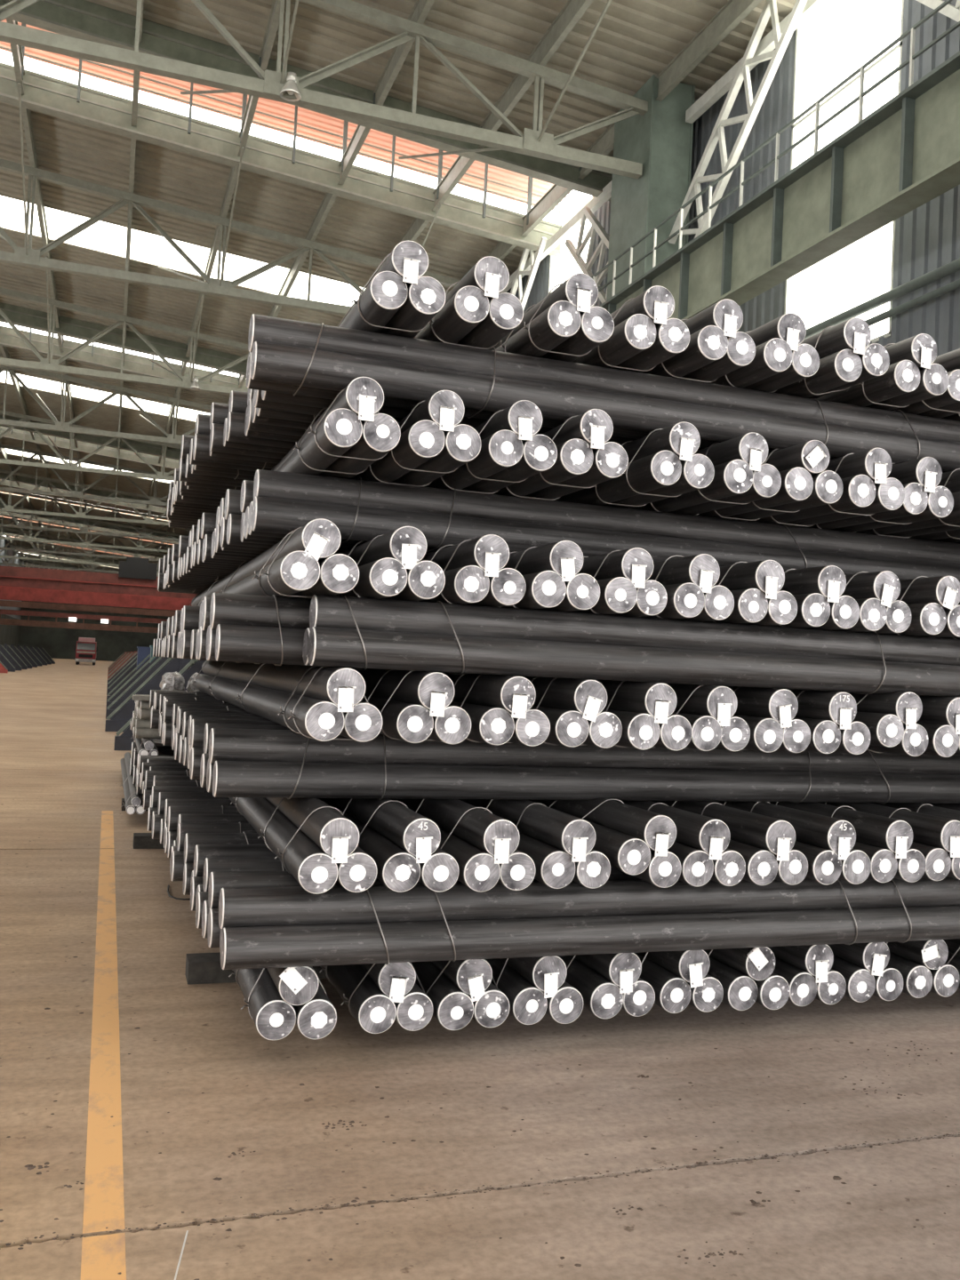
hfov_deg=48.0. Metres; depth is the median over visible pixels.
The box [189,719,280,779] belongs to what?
bundle
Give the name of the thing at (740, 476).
bundle
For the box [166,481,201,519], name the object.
bundle
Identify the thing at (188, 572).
bundle
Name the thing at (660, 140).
steel column
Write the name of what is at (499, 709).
bundle
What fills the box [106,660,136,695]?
stanchion
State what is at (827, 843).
bundle
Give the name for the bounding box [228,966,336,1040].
bundle
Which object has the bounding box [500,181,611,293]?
beam
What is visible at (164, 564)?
bundle
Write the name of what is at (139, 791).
bundle
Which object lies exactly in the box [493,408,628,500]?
bundle
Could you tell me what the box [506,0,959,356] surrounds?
wall
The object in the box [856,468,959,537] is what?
bundle
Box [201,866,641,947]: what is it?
bundle
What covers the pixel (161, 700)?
bundle
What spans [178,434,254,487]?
bundle
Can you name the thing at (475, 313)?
bundle
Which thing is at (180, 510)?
bundle
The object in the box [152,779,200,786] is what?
bundle
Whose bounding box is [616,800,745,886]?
bundle
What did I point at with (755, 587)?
bundle
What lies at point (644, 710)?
bundle
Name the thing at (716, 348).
bundle
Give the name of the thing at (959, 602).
bundle
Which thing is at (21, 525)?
roof truss
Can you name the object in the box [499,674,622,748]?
bundle
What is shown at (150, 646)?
tall cabinet
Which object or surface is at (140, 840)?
dunnage timber
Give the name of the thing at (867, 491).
bundle
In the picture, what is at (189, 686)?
wrapped bundle
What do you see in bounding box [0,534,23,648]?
wall
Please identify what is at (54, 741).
floor
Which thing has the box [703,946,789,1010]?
bundle
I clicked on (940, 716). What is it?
bundle
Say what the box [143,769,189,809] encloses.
bundle
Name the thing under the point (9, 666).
stanchion
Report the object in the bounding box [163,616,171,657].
bundle
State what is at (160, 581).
bundle
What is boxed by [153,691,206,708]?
bundle
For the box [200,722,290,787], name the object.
bundle
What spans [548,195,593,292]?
window
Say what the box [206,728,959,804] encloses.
bundle
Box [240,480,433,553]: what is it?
bundle
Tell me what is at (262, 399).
bundle
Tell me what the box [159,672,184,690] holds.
wrapped bundle
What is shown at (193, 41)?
monitor
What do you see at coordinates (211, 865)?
bundle
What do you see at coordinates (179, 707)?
bundle
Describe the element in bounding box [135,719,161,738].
bundle
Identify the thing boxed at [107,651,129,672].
stanchion
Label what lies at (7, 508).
roof truss
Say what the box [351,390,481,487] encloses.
bundle
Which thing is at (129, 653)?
stanchion
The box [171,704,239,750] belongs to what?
bundle
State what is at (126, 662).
stanchion
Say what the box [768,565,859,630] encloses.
bundle
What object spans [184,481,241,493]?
bundle
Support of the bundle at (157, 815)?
on the bundle at (277, 1000)
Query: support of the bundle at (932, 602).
on the bundle at (190, 613)
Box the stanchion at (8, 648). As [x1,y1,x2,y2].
[4,643,27,669]
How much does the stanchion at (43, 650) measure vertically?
2.000 m
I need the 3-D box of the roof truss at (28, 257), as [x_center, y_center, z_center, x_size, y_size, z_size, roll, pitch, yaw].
[-15.687,-15.252,37.424,32.298,4.690,12.538,3,-2,-19]
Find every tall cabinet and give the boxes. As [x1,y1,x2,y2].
[136,646,150,669]
[149,645,155,663]
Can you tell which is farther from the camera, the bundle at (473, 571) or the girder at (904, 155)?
the girder at (904, 155)
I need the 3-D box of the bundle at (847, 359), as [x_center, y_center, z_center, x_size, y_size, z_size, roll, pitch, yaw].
[0.871,-1.400,8.327,0.363,0.340,6.326,3,-2,-19]
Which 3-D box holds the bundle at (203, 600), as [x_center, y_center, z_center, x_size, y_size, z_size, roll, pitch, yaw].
[1.563,0.121,6.518,6.324,0.328,0.395,3,-2,-19]
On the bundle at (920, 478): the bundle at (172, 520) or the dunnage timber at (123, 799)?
the bundle at (172, 520)
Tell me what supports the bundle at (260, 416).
on the bundle at (511, 452)
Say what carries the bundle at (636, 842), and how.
on the bundle at (202, 852)
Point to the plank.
(134, 697)
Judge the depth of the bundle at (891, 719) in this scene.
5.38 m
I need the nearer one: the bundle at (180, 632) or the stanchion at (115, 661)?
the bundle at (180, 632)
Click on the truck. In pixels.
(85, 651)
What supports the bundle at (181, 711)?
on the bundle at (403, 844)
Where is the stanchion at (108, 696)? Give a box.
[106,654,150,701]
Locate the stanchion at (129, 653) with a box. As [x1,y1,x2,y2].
[107,651,133,676]
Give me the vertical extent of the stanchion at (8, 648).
2.000 m
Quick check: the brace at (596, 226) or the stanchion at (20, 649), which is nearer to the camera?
the brace at (596, 226)
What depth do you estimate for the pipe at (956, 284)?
20.30 m
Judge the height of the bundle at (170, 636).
0.322 m
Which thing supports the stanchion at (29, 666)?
on the floor
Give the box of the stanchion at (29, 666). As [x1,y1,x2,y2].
[10,644,31,668]
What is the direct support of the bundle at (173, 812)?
on the bundle at (746, 976)
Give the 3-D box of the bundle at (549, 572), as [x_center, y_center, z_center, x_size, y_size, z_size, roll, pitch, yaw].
[-0.654,-0.254,7.749,0.377,0.319,6.313,3,-2,-19]
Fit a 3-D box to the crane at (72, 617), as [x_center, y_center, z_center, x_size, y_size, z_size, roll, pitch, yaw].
[-60.571,-2.766,169.404,29.100,2.300,1.900,3,-2,-19]
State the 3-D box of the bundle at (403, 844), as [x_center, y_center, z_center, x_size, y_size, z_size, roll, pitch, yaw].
[-1.277,0.930,7.472,0.384,0.328,6.319,3,-2,-19]
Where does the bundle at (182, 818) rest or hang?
on the bundle at (277, 1000)
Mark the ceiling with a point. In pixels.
(71, 130)
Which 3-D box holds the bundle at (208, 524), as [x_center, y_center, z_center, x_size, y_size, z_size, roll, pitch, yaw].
[1.239,-0.467,7.784,6.323,0.319,0.377,3,-2,-19]
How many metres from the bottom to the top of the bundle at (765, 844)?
0.322 m
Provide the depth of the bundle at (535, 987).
4.78 m
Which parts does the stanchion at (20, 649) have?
web plate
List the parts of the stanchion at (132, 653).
web plate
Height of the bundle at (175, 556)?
0.328 m
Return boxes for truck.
[73,637,97,664]
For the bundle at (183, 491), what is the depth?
8.03 m
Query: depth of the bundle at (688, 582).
5.04 m
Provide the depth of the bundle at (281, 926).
4.76 m
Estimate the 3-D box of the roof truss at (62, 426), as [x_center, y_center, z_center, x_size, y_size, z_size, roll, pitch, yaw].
[-25.248,-14.915,65.224,32.298,4.690,12.538,3,-2,-19]
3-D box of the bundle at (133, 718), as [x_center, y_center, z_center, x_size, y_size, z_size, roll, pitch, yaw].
[-2.120,0.968,11.481,3.015,0.199,0.247,3,-2,-19]
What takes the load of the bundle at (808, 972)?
on the dunnage timber
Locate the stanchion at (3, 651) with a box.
[0,644,21,670]
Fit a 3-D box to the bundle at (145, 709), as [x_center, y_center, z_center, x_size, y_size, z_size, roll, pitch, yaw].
[-1.979,0.780,11.278,3.004,0.199,0.247,3,-2,-19]
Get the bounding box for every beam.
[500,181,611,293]
[685,0,827,123]
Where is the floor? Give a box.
[0,658,959,1279]
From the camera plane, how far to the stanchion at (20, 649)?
99.76 m
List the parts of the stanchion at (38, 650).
web plate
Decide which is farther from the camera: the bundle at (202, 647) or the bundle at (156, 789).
the bundle at (156, 789)
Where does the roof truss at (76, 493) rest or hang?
attached to the steel column
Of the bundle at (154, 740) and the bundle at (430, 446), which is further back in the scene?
the bundle at (154, 740)
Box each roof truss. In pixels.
[0,0,647,178]
[0,82,460,315]
[0,256,248,394]
[0,349,211,444]
[0,407,181,480]
[0,444,172,506]
[0,469,168,525]
[0,490,190,541]
[0,504,186,551]
[0,516,172,561]
[0,527,167,568]
[0,536,159,575]
[6,544,158,573]
[15,552,119,573]
[21,559,118,574]
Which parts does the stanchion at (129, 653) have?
web plate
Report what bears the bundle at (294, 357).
on the bundle at (348, 436)
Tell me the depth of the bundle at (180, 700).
7.99 m
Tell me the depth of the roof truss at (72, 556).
188.89 m
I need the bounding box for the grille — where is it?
[78,654,92,657]
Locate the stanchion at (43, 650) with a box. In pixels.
[40,647,55,663]
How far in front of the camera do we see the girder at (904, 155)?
19.81 m
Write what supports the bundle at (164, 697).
on the bundle at (560, 844)
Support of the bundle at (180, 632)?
on the bundle at (940, 716)
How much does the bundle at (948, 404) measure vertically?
0.328 m
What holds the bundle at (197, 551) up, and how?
on the bundle at (389, 565)
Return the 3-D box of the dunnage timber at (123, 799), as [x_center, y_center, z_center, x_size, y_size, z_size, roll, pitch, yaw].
[-2.021,1.853,12.079,3.780,0.108,0.200,3,-2,-19]
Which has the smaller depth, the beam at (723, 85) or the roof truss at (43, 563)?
the beam at (723, 85)
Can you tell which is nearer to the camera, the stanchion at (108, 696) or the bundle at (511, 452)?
the bundle at (511, 452)
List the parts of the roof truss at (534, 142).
tie rod, gusset plate, tie rod, tie rod, gusset plate, tie rod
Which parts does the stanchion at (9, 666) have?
web plate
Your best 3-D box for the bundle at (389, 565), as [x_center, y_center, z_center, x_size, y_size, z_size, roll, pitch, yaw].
[-1.337,-0.299,7.527,0.384,0.328,6.318,3,-2,-19]
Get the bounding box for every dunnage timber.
[121,798,148,810]
[132,832,164,848]
[184,952,326,984]
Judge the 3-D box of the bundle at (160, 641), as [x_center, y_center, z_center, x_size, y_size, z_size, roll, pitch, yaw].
[0.152,0.174,10.555,6.331,0.319,0.378,3,-2,-19]
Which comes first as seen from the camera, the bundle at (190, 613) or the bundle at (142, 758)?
the bundle at (190, 613)
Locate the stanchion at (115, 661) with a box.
[108,651,127,670]
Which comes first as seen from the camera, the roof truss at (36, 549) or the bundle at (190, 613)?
the bundle at (190, 613)
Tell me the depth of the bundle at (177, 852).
6.03 m
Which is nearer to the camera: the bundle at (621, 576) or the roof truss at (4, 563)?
the bundle at (621, 576)
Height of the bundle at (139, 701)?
0.199 m
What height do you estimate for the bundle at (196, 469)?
0.322 m
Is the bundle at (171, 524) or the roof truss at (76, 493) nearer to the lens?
the bundle at (171, 524)
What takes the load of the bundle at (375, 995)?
on the dunnage timber at (201, 968)
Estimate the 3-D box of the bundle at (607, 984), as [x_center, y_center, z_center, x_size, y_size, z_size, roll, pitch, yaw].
[-0.379,1.601,7.877,0.379,0.324,6.327,3,-2,-19]
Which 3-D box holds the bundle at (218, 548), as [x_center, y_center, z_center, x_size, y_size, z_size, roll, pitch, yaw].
[1.505,-0.473,7.120,6.320,0.319,0.378,3,-2,-19]
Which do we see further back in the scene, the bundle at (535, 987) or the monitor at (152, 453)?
the monitor at (152, 453)
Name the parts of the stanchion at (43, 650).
web plate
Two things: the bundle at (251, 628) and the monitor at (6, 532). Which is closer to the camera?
the bundle at (251, 628)
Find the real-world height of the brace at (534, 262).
4.891 m
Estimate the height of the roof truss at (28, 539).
4.690 m
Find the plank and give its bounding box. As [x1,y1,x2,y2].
[132,694,149,700]
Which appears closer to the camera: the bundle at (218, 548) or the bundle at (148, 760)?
the bundle at (218, 548)
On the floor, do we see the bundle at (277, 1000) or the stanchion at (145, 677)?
the stanchion at (145, 677)
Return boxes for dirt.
[0,794,959,1279]
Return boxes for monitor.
[0,18,581,224]
[0,491,168,533]
[0,515,173,552]
[10,536,143,558]
[11,420,179,465]
[29,316,239,384]
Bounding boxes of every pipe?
[804,257,959,339]
[864,279,959,326]
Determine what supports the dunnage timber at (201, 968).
on the floor
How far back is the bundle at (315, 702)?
4.81 m
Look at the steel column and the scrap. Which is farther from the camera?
the steel column
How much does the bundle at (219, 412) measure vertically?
0.324 m
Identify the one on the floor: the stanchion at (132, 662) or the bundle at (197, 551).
the stanchion at (132, 662)
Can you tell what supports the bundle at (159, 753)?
on the bundle
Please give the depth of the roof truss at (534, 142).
26.13 m
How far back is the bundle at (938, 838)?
5.41 m
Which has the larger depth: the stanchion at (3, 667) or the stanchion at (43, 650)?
the stanchion at (43, 650)
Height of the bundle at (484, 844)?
0.328 m
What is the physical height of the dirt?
0.006 m
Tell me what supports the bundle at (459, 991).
on the dunnage timber at (201, 968)
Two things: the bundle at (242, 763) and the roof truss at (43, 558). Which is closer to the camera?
the bundle at (242, 763)
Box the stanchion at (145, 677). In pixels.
[105,656,174,719]
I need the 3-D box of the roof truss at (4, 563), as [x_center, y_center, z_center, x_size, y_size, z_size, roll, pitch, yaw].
[-63.405,-13.571,176.169,32.298,4.690,0.290,3,-2,-19]
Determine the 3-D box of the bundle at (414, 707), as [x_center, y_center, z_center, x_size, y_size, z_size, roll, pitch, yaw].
[-1.226,0.324,7.565,0.379,0.324,6.325,3,-2,-19]
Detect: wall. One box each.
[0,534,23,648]
[18,558,172,661]
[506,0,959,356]
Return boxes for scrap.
[167,884,190,900]
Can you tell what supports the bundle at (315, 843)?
on the bundle at (202, 852)
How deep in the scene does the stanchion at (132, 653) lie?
66.38 m
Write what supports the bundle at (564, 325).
on the bundle at (294, 357)
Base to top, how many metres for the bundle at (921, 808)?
0.328 m
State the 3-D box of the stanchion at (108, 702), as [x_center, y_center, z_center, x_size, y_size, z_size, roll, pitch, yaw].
[-10.100,1.157,31.835,1.650,1.850,0.240,3,-2,-19]
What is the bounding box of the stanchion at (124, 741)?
[113,659,205,751]
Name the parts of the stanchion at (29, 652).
web plate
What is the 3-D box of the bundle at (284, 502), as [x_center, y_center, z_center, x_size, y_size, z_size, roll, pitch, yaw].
[1.896,-0.486,6.153,6.312,0.328,0.384,3,-2,-19]
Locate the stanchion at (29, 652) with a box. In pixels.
[23,645,42,666]
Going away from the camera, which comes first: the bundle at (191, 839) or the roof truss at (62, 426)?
the bundle at (191, 839)
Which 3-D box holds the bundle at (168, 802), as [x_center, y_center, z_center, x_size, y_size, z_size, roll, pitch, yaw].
[0.903,1.364,8.075,6.317,0.324,0.379,3,-2,-19]
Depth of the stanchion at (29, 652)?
107.33 m
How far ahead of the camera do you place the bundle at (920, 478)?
5.55 m
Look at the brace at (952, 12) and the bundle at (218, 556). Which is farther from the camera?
the brace at (952, 12)
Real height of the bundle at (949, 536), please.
0.324 m
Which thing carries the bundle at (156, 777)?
on the bundle at (375, 995)
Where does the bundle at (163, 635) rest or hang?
on the bundle at (940, 716)
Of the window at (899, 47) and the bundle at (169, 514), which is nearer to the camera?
the bundle at (169, 514)
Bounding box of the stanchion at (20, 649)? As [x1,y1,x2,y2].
[16,644,37,667]
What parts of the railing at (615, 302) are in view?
handrail, handrail, rail post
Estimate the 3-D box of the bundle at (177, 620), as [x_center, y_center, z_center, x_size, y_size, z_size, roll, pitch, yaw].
[1.043,0.140,7.871,6.323,0.319,0.377,3,-2,-19]
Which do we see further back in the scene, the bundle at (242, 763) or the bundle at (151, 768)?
the bundle at (151, 768)
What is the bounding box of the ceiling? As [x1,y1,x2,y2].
[0,0,796,576]
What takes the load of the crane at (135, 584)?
on the girder
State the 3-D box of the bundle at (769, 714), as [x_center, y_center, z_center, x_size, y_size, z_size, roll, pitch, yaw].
[0.414,0.422,8.129,0.378,0.322,6.317,3,-2,-19]
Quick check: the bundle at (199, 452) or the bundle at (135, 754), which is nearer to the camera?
the bundle at (199, 452)
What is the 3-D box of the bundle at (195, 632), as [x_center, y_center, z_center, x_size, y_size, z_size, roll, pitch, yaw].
[1.441,0.125,6.854,6.332,0.328,0.384,3,-2,-19]
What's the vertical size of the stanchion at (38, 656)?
2.000 m
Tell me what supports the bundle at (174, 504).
on the bundle at (430, 446)
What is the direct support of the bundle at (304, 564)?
on the bundle at (177, 620)
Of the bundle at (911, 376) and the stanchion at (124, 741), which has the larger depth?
the stanchion at (124, 741)
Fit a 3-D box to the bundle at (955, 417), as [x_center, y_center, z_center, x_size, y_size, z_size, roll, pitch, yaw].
[1.877,-1.334,8.699,0.384,0.328,6.321,3,-2,-19]
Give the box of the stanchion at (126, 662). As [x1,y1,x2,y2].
[107,652,137,684]
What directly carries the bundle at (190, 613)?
on the bundle at (769, 714)
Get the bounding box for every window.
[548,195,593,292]
[784,0,903,343]
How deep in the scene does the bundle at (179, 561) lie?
8.35 m
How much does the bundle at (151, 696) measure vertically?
0.322 m
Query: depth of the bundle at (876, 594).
5.38 m
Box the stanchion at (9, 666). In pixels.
[0,651,15,671]
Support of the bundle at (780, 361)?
on the bundle at (260, 416)
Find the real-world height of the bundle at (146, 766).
0.322 m
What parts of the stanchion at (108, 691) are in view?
web plate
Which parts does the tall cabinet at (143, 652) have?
door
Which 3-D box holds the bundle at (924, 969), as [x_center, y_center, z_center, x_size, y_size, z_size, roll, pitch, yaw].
[1.276,1.700,8.456,0.379,0.324,6.322,3,-2,-19]
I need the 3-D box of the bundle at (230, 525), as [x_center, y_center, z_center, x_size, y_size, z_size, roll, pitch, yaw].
[1.612,-0.477,6.797,6.318,0.319,0.377,3,-2,-19]
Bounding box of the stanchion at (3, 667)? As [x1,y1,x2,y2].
[0,661,7,673]
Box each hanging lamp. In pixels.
[190,376,199,390]
[280,72,301,102]
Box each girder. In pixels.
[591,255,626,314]
[616,0,959,321]
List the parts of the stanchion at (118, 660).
web plate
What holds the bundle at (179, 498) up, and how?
on the bundle at (663, 463)
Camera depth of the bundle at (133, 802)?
11.17 m
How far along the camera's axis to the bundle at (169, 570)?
9.01 m
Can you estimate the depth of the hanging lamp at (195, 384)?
52.84 m
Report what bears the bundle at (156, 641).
on the bundle at (573, 708)
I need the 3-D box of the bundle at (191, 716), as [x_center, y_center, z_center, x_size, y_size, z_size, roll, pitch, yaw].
[1.369,0.742,6.983,6.314,0.322,0.378,3,-2,-19]
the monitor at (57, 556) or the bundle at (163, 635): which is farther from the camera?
the monitor at (57, 556)
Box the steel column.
[606,74,695,300]
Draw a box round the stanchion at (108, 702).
[105,656,163,710]
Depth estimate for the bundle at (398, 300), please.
4.63 m
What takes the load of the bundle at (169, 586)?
on the bundle at (817, 592)
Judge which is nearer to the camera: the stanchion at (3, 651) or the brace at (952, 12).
the brace at (952, 12)
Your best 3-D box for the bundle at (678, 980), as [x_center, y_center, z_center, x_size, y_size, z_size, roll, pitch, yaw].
[-0.038,1.620,8.004,0.384,0.328,6.330,3,-2,-19]
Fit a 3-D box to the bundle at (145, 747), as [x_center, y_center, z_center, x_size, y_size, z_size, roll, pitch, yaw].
[-4.037,1.092,12.819,0.227,0.181,5.004,3,-2,-19]
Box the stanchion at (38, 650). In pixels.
[35,646,51,664]
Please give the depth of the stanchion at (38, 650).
124.33 m
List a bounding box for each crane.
[0,556,197,616]
[0,608,167,632]
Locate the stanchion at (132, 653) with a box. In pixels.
[107,651,137,679]
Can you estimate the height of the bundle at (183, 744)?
0.324 m
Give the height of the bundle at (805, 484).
0.324 m
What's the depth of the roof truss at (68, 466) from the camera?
78.97 m
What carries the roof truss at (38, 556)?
attached to the ceiling
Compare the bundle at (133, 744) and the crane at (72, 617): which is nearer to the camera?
the bundle at (133, 744)
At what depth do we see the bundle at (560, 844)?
4.76 m
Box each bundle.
[120,752,145,814]
[129,719,158,755]
[129,742,163,775]
[132,717,140,735]
[132,748,174,783]
[134,739,161,742]
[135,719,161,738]
[136,700,140,716]
[136,752,174,787]
[136,773,143,794]
[138,755,174,789]
[139,700,151,719]
[141,762,187,789]
[142,759,178,793]
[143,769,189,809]
[147,785,207,831]
[149,689,202,717]
[149,766,189,770]
[149,775,199,807]
[150,692,210,728]
[151,792,229,839]
[152,623,160,656]
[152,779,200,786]
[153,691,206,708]
[155,745,171,749]
[157,558,201,593]
[158,638,161,656]
[158,694,214,727]
[158,696,216,731]
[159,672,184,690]
[159,697,222,736]
[160,621,167,656]
[160,799,234,847]
[161,701,233,745]
[162,554,204,591]
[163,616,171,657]
[164,805,239,857]
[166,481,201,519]
[166,548,211,587]
[166,699,229,703]
[167,517,198,525]
[167,616,175,657]
[168,496,195,528]
[168,584,208,590]
[169,822,256,880]
[171,468,220,511]
[171,507,216,515]
[171,544,216,584]
[171,609,181,658]
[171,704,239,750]
[172,814,248,846]
[174,705,245,741]
[174,708,249,759]
[175,480,221,505]
[176,608,183,658]
[177,557,220,582]
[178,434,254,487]
[178,535,224,580]
[178,712,261,766]
[179,458,225,499]
[180,605,239,663]
[183,831,265,895]
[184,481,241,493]
[185,525,235,573]
[185,530,230,576]
[185,672,199,691]
[187,714,270,768]
[189,413,277,471]
[189,518,359,606]
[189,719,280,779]
[190,603,201,659]
[190,844,276,911]
[191,464,255,479]
[192,519,242,569]
[192,660,383,742]
[195,856,285,928]
[197,596,349,668]
[197,600,260,663]
[200,512,248,565]
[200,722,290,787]
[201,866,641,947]
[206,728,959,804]
[207,592,311,665]
[209,402,287,463]
[210,506,255,560]
[215,497,263,556]
[218,876,959,969]
[220,488,344,554]
[223,390,295,453]
[228,797,377,894]
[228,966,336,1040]
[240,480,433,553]
[244,388,305,441]
[246,313,959,472]
[248,469,959,582]
[251,397,319,430]
[253,389,703,450]
[271,376,400,479]
[302,593,959,696]
[319,798,459,892]
[319,961,433,1033]
[335,666,471,743]
[336,526,445,601]
[337,240,445,337]
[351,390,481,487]
[389,798,535,892]
[409,670,550,746]
[410,959,509,1030]
[414,256,523,349]
[416,534,526,607]
[424,400,557,494]
[458,799,610,888]
[485,955,583,1024]
[490,272,614,361]
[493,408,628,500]
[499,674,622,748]
[501,540,599,611]
[528,798,680,887]
[555,421,714,508]
[557,677,692,750]
[557,952,655,1019]
[568,547,667,616]
[571,285,689,372]
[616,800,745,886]
[629,680,750,751]
[632,432,781,515]
[634,949,723,1013]
[641,298,755,383]
[641,553,734,621]
[651,800,807,885]
[684,683,810,752]
[694,440,843,520]
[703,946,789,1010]
[706,560,797,625]
[707,312,819,392]
[711,801,871,885]
[750,448,904,527]
[756,687,870,754]
[767,944,846,1006]
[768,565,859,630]
[768,801,926,882]
[773,317,889,398]
[795,688,928,756]
[802,456,953,532]
[816,333,949,410]
[820,802,959,880]
[822,570,911,633]
[827,942,903,1002]
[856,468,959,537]
[870,802,959,821]
[885,576,959,637]
[885,939,959,998]
[891,348,959,417]
[909,529,959,543]
[916,695,959,757]
[928,803,959,810]
[936,601,959,639]
[940,413,959,421]
[943,938,959,989]
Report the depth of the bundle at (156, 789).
7.68 m
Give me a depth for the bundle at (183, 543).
8.02 m
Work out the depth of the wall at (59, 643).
225.36 m
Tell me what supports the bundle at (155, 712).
on the bundle at (938, 838)
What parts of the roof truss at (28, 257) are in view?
tie rod, gusset plate, tie rod, gusset plate, tie rod, tie rod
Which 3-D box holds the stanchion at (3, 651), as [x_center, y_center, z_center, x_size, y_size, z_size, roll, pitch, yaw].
[-35.680,1.275,81.836,1.800,2.000,0.240,3,-2,-19]
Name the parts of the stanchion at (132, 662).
web plate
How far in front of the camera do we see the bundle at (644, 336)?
5.01 m
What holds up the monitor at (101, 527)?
on the ceiling
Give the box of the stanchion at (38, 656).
[30,646,47,665]
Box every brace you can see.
[510,236,547,309]
[564,206,609,303]
[668,0,807,243]
[916,0,959,22]
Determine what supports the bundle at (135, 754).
on the bundle
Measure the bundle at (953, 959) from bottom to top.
0.324 m
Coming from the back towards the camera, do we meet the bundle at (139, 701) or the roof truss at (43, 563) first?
the roof truss at (43, 563)
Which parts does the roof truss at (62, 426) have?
tie rod, tie rod, gusset plate, tie rod, gusset plate, tie rod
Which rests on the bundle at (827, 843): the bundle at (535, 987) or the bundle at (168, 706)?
the bundle at (168, 706)
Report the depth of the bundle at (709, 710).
5.07 m
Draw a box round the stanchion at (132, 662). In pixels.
[106,656,136,689]
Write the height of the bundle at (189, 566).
0.324 m
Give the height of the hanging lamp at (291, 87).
0.683 m
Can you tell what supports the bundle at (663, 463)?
on the bundle at (284, 502)
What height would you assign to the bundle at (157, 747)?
0.386 m
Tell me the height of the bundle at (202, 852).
0.322 m
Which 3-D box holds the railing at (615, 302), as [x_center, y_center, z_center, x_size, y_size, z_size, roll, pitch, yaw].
[1.444,-8.396,34.652,0.750,2.722,14.680,3,-2,-19]
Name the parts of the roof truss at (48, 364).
tie rod, tie rod, gusset plate, tie rod, gusset plate, tie rod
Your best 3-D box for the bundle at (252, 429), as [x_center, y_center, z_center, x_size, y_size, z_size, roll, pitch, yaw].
[1.727,-1.089,6.818,6.311,0.328,0.397,3,-2,-19]
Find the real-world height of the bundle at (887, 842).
0.328 m
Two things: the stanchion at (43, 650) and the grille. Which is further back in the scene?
the grille
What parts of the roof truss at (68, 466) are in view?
tie rod, tie rod, gusset plate, gusset plate, tie rod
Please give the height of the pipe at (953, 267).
0.190 m
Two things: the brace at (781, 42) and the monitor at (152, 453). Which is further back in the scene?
the monitor at (152, 453)
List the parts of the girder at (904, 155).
rail post, rail post, rail post, rail post, rail post, rail post, rail post, rail post, rail post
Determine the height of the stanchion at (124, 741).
1.850 m
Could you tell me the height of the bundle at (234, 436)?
0.328 m
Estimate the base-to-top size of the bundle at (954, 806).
0.328 m
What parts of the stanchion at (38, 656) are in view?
web plate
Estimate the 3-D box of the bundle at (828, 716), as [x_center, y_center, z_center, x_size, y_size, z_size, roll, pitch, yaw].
[0.735,0.440,8.237,0.379,0.324,6.317,3,-2,-19]
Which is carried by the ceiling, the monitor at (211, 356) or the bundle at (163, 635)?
the monitor at (211, 356)
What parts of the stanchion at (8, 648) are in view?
web plate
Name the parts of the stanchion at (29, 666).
web plate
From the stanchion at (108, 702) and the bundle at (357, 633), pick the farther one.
the stanchion at (108, 702)
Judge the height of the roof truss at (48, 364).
4.690 m
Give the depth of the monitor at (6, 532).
166.86 m
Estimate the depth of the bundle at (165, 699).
8.30 m
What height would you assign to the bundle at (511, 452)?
0.328 m
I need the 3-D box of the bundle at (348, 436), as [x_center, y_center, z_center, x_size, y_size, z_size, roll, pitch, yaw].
[-1.520,-0.922,7.502,0.384,0.328,6.325,3,-2,-19]
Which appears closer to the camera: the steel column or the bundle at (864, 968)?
the bundle at (864, 968)
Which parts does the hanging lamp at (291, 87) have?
bulb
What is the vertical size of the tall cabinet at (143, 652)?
1.960 m

